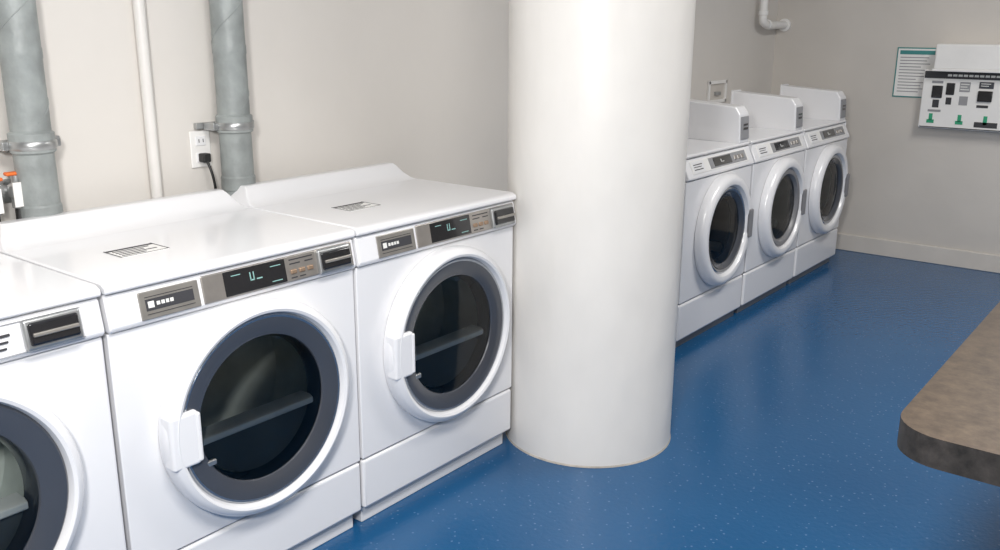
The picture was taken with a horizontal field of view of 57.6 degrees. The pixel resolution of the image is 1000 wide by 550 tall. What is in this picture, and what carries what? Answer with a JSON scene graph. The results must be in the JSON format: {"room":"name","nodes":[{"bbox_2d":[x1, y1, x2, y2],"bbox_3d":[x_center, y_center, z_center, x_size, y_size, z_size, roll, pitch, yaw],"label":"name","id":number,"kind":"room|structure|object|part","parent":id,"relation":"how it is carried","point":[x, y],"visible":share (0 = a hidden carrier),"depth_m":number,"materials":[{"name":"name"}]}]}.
{"room":"laundry","nodes":[
{"label":"laundry","id":0,"kind":"room"},
{"bbox_2d":[0,0,777,221],"bbox_3d":[-0.756,-0.698,2.847,0.100,2.600,8.268,12,19,37],"label":"wall","id":1,"kind":"structure","parent":0,"point":[420,87],"depth_m":2.97,"materials":[{"name":"paint"}]},
{"bbox_2d":[0,177,3,221],"bbox_3d":[-1.240,0.033,2.264,0.079,0.554,0.063,12,19,37],"label":"water valve","id":2,"kind":"object","parent":1,"relation":"attached to","point":[1,179],"visible":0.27,"depth_m":2.19,"materials":[{"name":"metal"}]},
{"bbox_2d":[0,171,23,218],"bbox_3d":[-1.203,0.011,2.307,0.079,0.554,0.063,12,19,37],"label":"water valve","id":3,"kind":"object","parent":1,"relation":"attached to","point":[11,189],"visible":0.38,"depth_m":2.22,"materials":[{"name":"metal"}]},
{"bbox_3d":[-1.188,-0.249,2.226,0.020,0.009,0.052,12,19,37],"label":"valve handle","id":4,"kind":"part","parent":3,"relation":"part of","materials":[{"name":"orange plastic"}]},
{"bbox_2d":[0,0,62,217],"bbox_3d":[-1.149,-0.802,2.105,0.130,1.990,0.190,12,19,37],"label":"vent duct","id":5,"kind":"object","parent":1,"relation":"attached to","point":[32,142],"visible":0.75,"depth_m":2.18,"materials":[{"name":"silver metal"}]},
{"bbox_2d":[132,0,162,198],"bbox_3d":[-0.970,-0.737,2.438,0.032,2.290,0.032,12,19,37],"label":"conduit pipe","id":6,"kind":"object","parent":1,"relation":"attached to","point":[139,9],"visible":0.43,"depth_m":2.50,"materials":[{"name":"paint"}]},
{"bbox_2d":[189,130,216,188],"bbox_3d":[-0.859,-0.154,2.732,0.057,0.554,0.087,12,19,37],"label":"power outlet","id":7,"kind":"object","parent":1,"relation":"attached to","point":[200,149],"visible":0.52,"depth_m":2.67,"materials":[{"name":"white plastic"}]},
{"bbox_2d":[195,136,205,145],"bbox_3d":[-0.881,-0.394,2.673,0.005,0.028,0.034,12,19,37],"label":"socket","id":8,"kind":"object","parent":7,"relation":"attached to","point":[199,140],"depth_m":2.67,"materials":[{"name":"white plastic"}]},
{"bbox_3d":[-0.884,-0.372,2.681,0.006,0.108,0.068,12,19,37],"label":"plate","id":9,"kind":"part","parent":7,"relation":"part of","materials":[{"name":"white plastic"}]},
{"bbox_3d":[-0.851,-0.164,2.735,0.025,0.371,0.045,4,16,14],"label":"power cord","id":10,"kind":"part","parent":7,"relation":"part of","materials":[{"name":"black rubber"}]},
{"bbox_2d":[194,0,255,195],"bbox_3d":[-0.783,-0.923,2.554,0.130,1.990,0.190,12,19,37],"label":"vent duct","id":11,"kind":"object","parent":1,"relation":"attached to","point":[234,123],"visible":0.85,"depth_m":2.63,"materials":[{"name":"silver metal"}]},
{"bbox_2d":[706,80,726,102],"bbox_3d":[1.273,-1.073,5.317,0.020,0.130,0.240,12,19,37],"label":"washer supply box","id":12,"kind":"object","parent":1,"relation":"attached to","point":[716,90],"visible":0.87,"depth_m":5.32,"materials":[{"name":"paint"}]},
{"bbox_3d":[1.202,-1.050,5.236,0.014,0.130,0.020,12,19,37],"label":"frame","id":13,"kind":"part","parent":12,"relation":"part of","materials":[{"name":"white plastic"}]},
{"bbox_3d":[1.270,-1.020,5.333,0.014,0.020,0.240,12,19,37],"label":"frame","id":14,"kind":"part","parent":12,"relation":"part of","materials":[{"name":"white plastic"}]},
{"bbox_3d":[1.271,-1.126,5.304,0.014,0.020,0.240,12,19,37],"label":"frame","id":15,"kind":"part","parent":12,"relation":"part of","materials":[{"name":"white plastic"}]},
{"bbox_3d":[1.339,-1.095,5.402,0.014,0.130,0.020,12,19,37],"label":"frame","id":16,"kind":"part","parent":12,"relation":"part of","materials":[{"name":"white plastic"}]},
{"bbox_2d":[758,0,790,31],"bbox_3d":[1.707,-2.115,5.518,0.080,1.230,0.386,12,19,37],"label":"pipe","id":17,"kind":"object","parent":1,"relation":"attached to","point":[783,25],"visible":1,"depth_m":5.57,"materials":[{"name":"white plastic"}]},
{"bbox_2d":[313,249,999,549],"bbox_3d":[1.105,1.003,1.787,4.857,0.100,8.268,12,19,37],"label":"floor","id":18,"kind":"structure","parent":0,"point":[786,412],"depth_m":2.97,"materials":[{"name":"blue rubber"}]},
{"bbox_2d":[0,253,126,549],"bbox_3d":[-1.226,0.446,1.834,0.612,0.925,0.684,12,19,37],"label":"washer","id":19,"kind":"object","parent":18,"relation":"on","point":[59,483],"visible":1,"depth_m":1.80,"materials":[{"name":"white metal"}]},
{"bbox_3d":[-1.239,0.055,1.740,0.573,0.024,0.684,12,19,37],"label":"lid","id":20,"kind":"part","parent":19,"relation":"part of","materials":[{"name":"white metal"}]},
{"bbox_3d":[-0.867,0.105,1.761,0.016,0.062,0.112,-1,11,39],"label":"card slot frame","id":21,"kind":"part","parent":19,"relation":"part of","materials":[{"name":"black plastic"}]},
{"bbox_2d":[0,189,360,549],"bbox_3d":[-0.798,0.304,2.359,0.612,0.925,0.684,12,19,37],"label":"washer","id":22,"kind":"object","parent":18,"relation":"on","point":[229,345],"visible":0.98,"depth_m":2.18,"materials":[{"name":"white metal"}]},
{"bbox_2d":[104,243,168,257],"bbox_3d":[-0.845,-0.058,2.113,0.080,0.001,0.121,12,19,37],"label":"print","id":23,"kind":"object","parent":22,"relation":"on","point":[141,249],"depth_m":2.11},
{"bbox_3d":[-0.712,0.054,1.960,0.007,0.060,0.143,-1,11,39],"label":"name plate","id":24,"kind":"part","parent":22,"relation":"part of","materials":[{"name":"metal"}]},
{"bbox_3d":[-0.811,-0.086,2.265,0.573,0.024,0.684,12,19,37],"label":"lid","id":25,"kind":"part","parent":22,"relation":"part of","materials":[{"name":"white metal"}]},
{"bbox_3d":[-0.708,0.365,2.019,0.040,0.130,0.072,12,19,37],"label":"door handle","id":26,"kind":"part","parent":22,"relation":"part of","materials":[{"name":"white plastic"}]},
{"bbox_3d":[-0.607,0.319,2.207,0.022,0.553,0.682,12,19,37],"label":"panel","id":27,"kind":"part","parent":22,"relation":"part of","materials":[{"name":"white metal"}]},
{"bbox_3d":[-0.609,0.663,2.302,0.022,0.149,0.682,12,19,37],"label":"panel","id":28,"kind":"part","parent":22,"relation":"part of","materials":[{"name":"white metal"}]},
{"bbox_3d":[-0.524,-0.010,2.191,0.007,0.064,0.448,-1,11,39],"label":"control panel","id":29,"kind":"part","parent":22,"relation":"part of","materials":[{"name":"grey plastic"}]},
{"bbox_3d":[-0.421,-0.042,2.307,0.016,0.062,0.108,-1,11,39],"label":"card slot frame","id":30,"kind":"part","parent":22,"relation":"part of","materials":[{"name":"plastic"}]},
{"bbox_2d":[231,162,515,521],"bbox_3d":[-0.370,0.163,2.884,0.612,0.925,0.684,12,19,37],"label":"washer","id":31,"kind":"object","parent":18,"relation":"on","point":[432,272],"visible":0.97,"depth_m":2.71,"materials":[{"name":"white metal"}]},
{"bbox_2d":[331,202,379,210],"bbox_3d":[-0.417,-0.200,2.638,0.080,0.001,0.121,12,19,37],"label":"print","id":32,"kind":"object","parent":31,"relation":"on","point":[353,206],"depth_m":2.63},
{"bbox_3d":[-0.383,-0.228,2.790,0.573,0.024,0.684,12,19,37],"label":"lid","id":33,"kind":"part","parent":31,"relation":"part of","materials":[{"name":"white metal"}]},
{"bbox_3d":[-0.284,-0.088,2.485,0.007,0.060,0.143,-1,11,39],"label":"name plate","id":34,"kind":"part","parent":31,"relation":"part of","materials":[{"name":"metal"}]},
{"bbox_3d":[-0.280,0.224,2.544,0.040,0.130,0.072,12,19,37],"label":"door handle","id":35,"kind":"part","parent":31,"relation":"part of","materials":[{"name":"white plastic"}]},
{"bbox_3d":[-0.179,0.177,2.732,0.022,0.553,0.682,12,19,37],"label":"panel","id":36,"kind":"part","parent":31,"relation":"part of","materials":[{"name":"white metal"}]},
{"bbox_3d":[-0.181,0.522,2.827,0.022,0.149,0.682,12,19,37],"label":"panel","id":37,"kind":"part","parent":31,"relation":"part of","materials":[{"name":"white metal"}]},
{"bbox_3d":[-0.096,-0.152,2.716,0.007,0.064,0.448,-1,11,39],"label":"control panel","id":38,"kind":"part","parent":31,"relation":"part of","materials":[{"name":"grey plastic"}]},
{"bbox_3d":[0.007,-0.183,2.832,0.016,0.062,0.108,-1,11,39],"label":"card slot frame","id":39,"kind":"part","parent":31,"relation":"part of","materials":[{"name":"black plastic"}]},
{"bbox_2d":[505,431,670,467],"bbox_3d":[0.310,0.548,3.232,0.585,0.006,0.585,12,19,37],"label":"base caulk","id":40,"kind":"object","parent":18,"relation":"on","point":[516,446],"visible":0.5,"depth_m":2.99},
{"bbox_2d":[506,0,695,465],"bbox_3d":[0.317,-0.699,2.891,0.580,2.590,0.580,12,19,37],"label":"column","id":41,"kind":"structure","parent":18,"relation":"on","point":[599,91],"depth_m":2.79,"materials":[{"name":"paint"}]},
{"bbox_2d":[675,99,753,347],"bbox_3d":[0.784,-0.280,4.276,0.640,1.056,0.672,12,19,37],"label":"washer","id":42,"kind":"object","parent":18,"relation":"on","point":[718,213],"visible":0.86,"depth_m":4.17,"materials":[{"name":"white metal"}]},
{"bbox_3d":[0.978,0.146,4.232,0.022,0.170,0.670,12,19,37],"label":"panel","id":43,"kind":"part","parent":42,"relation":"part of","materials":[{"name":"white metal"}]},
{"bbox_3d":[0.980,-0.200,4.138,0.022,0.534,0.670,12,19,37],"label":"panel","id":44,"kind":"part","parent":42,"relation":"part of","materials":[{"name":"white metal"}]},
{"bbox_3d":[0.755,-0.606,4.212,0.561,0.018,0.672,12,19,37],"label":"lid","id":45,"kind":"part","parent":42,"relation":"part of","materials":[{"name":"white metal"}]},
{"bbox_3d":[0.983,-0.507,4.051,0.005,0.060,0.570,-21,-2,41],"label":"control panel","id":46,"kind":"part","parent":42,"relation":"part of","materials":[{"name":"plastic"}]},
{"bbox_3d":[1.164,-0.249,4.300,0.034,0.170,0.050,12,19,37],"label":"handle","id":47,"kind":"part","parent":42,"relation":"part of","materials":[{"name":"white plastic"}]},
{"bbox_3d":[1.177,-0.245,4.287,0.024,0.136,0.034,12,19,37],"label":"door handle","id":48,"kind":"part","parent":42,"relation":"part of","materials":[{"name":"white plastic"}]},
{"bbox_2d":[730,89,806,312],"bbox_3d":[1.212,-0.421,4.801,0.640,1.056,0.672,12,19,37],"label":"washer","id":49,"kind":"object","parent":18,"relation":"on","point":[778,193],"visible":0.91,"depth_m":4.71,"materials":[{"name":"white metal"}]},
{"bbox_3d":[1.286,-0.915,4.970,0.010,0.192,0.112,12,19,37],"label":"case corner plate","id":50,"kind":"part","parent":49,"relation":"part of","materials":[{"name":"white plastic"}]},
{"bbox_3d":[1.406,0.004,4.757,0.022,0.170,0.670,12,19,37],"label":"panel","id":51,"kind":"part","parent":49,"relation":"part of","materials":[{"name":"white metal"}]},
{"bbox_3d":[1.408,-0.341,4.663,0.022,0.534,0.670,12,19,37],"label":"panel","id":52,"kind":"part","parent":49,"relation":"part of","materials":[{"name":"white metal"}]},
{"bbox_3d":[1.183,-0.747,4.737,0.561,0.018,0.672,12,19,37],"label":"lid","id":53,"kind":"part","parent":49,"relation":"part of","materials":[{"name":"white metal"}]},
{"bbox_3d":[1.411,-0.649,4.576,0.005,0.060,0.570,-21,-2,41],"label":"control panel","id":54,"kind":"part","parent":49,"relation":"part of","materials":[{"name":"plastic"}]},
{"bbox_3d":[1.592,-0.391,4.825,0.034,0.170,0.050,12,19,37],"label":"handle","id":55,"kind":"part","parent":49,"relation":"part of","materials":[{"name":"white plastic"}]},
{"bbox_3d":[1.606,-0.387,4.812,0.024,0.136,0.034,12,19,37],"label":"door handle","id":56,"kind":"part","parent":49,"relation":"part of","materials":[{"name":"grey plastic"}]},
{"bbox_2d":[780,84,849,283],"bbox_3d":[1.641,-0.562,5.325,0.640,1.056,0.672,12,19,37],"label":"washer","id":57,"kind":"object","parent":18,"relation":"on","point":[825,132],"visible":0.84,"depth_m":5.24,"materials":[{"name":"white metal"}]},
{"bbox_3d":[1.714,-1.056,5.495,0.010,0.192,0.112,12,19,37],"label":"case corner plate","id":58,"kind":"part","parent":57,"relation":"part of","materials":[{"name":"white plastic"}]},
{"bbox_3d":[1.834,-0.137,5.282,0.022,0.170,0.670,12,19,37],"label":"panel","id":59,"kind":"part","parent":57,"relation":"part of","materials":[{"name":"white metal"}]},
{"bbox_3d":[1.836,-0.482,5.188,0.022,0.534,0.670,12,19,37],"label":"panel","id":60,"kind":"part","parent":57,"relation":"part of","materials":[{"name":"white metal"}]},
{"bbox_3d":[1.611,-0.888,5.262,0.561,0.018,0.672,12,19,37],"label":"lid","id":61,"kind":"part","parent":57,"relation":"part of","materials":[{"name":"white metal"}]},
{"bbox_3d":[1.839,-0.790,5.101,0.005,0.060,0.570,-21,-2,41],"label":"control panel","id":62,"kind":"part","parent":57,"relation":"part of","materials":[{"name":"plastic"}]},
{"bbox_3d":[2.034,-0.528,5.337,0.024,0.136,0.034,12,19,37],"label":"door handle","id":63,"kind":"part","parent":57,"relation":"part of","materials":[{"name":"grey plastic"}]},
{"bbox_2d":[897,302,999,486],"bbox_3d":[1.493,0.492,1.956,0.820,0.800,1.885,12,19,37],"label":"folding table","id":64,"kind":"object","parent":18,"relation":"on","point":[952,425],"visible":1,"depth_m":1.42,"materials":[{"name":"laminate"}]},
{"bbox_2d":[771,0,999,254],"bbox_3d":[3.639,-1.134,4.528,4.657,2.600,0.100,12,19,37],"label":"wall","id":65,"kind":"structure","parent":0,"point":[909,183],"depth_m":5.52,"materials":[{"name":"paint"}]},
{"bbox_2d":[892,47,935,97],"bbox_3d":[2.470,-1.200,5.392,0.240,0.290,0.007,12,19,37],"label":"notice sheet","id":66,"kind":"object","parent":65,"relation":"attached to","point":[911,62],"visible":0.81,"depth_m":5.40,"materials":[{"name":"paper"}]},
{"bbox_2d":[836,233,999,272],"bbox_3d":[3.597,0.081,4.814,4.657,0.105,0.014,12,19,37],"label":"baseboard","id":67,"kind":"structure","parent":65,"relation":"attached to","point":[882,247],"depth_m":5.58,"materials":[{"name":"paint"}]},
{"bbox_2d":[918,44,999,131],"bbox_3d":[2.758,-1.048,5.106,0.720,0.480,0.145,12,19,37],"label":"station","id":68,"kind":"object","parent":65,"relation":"attached to","point":[961,91],"visible":1,"depth_m":5.17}
]}

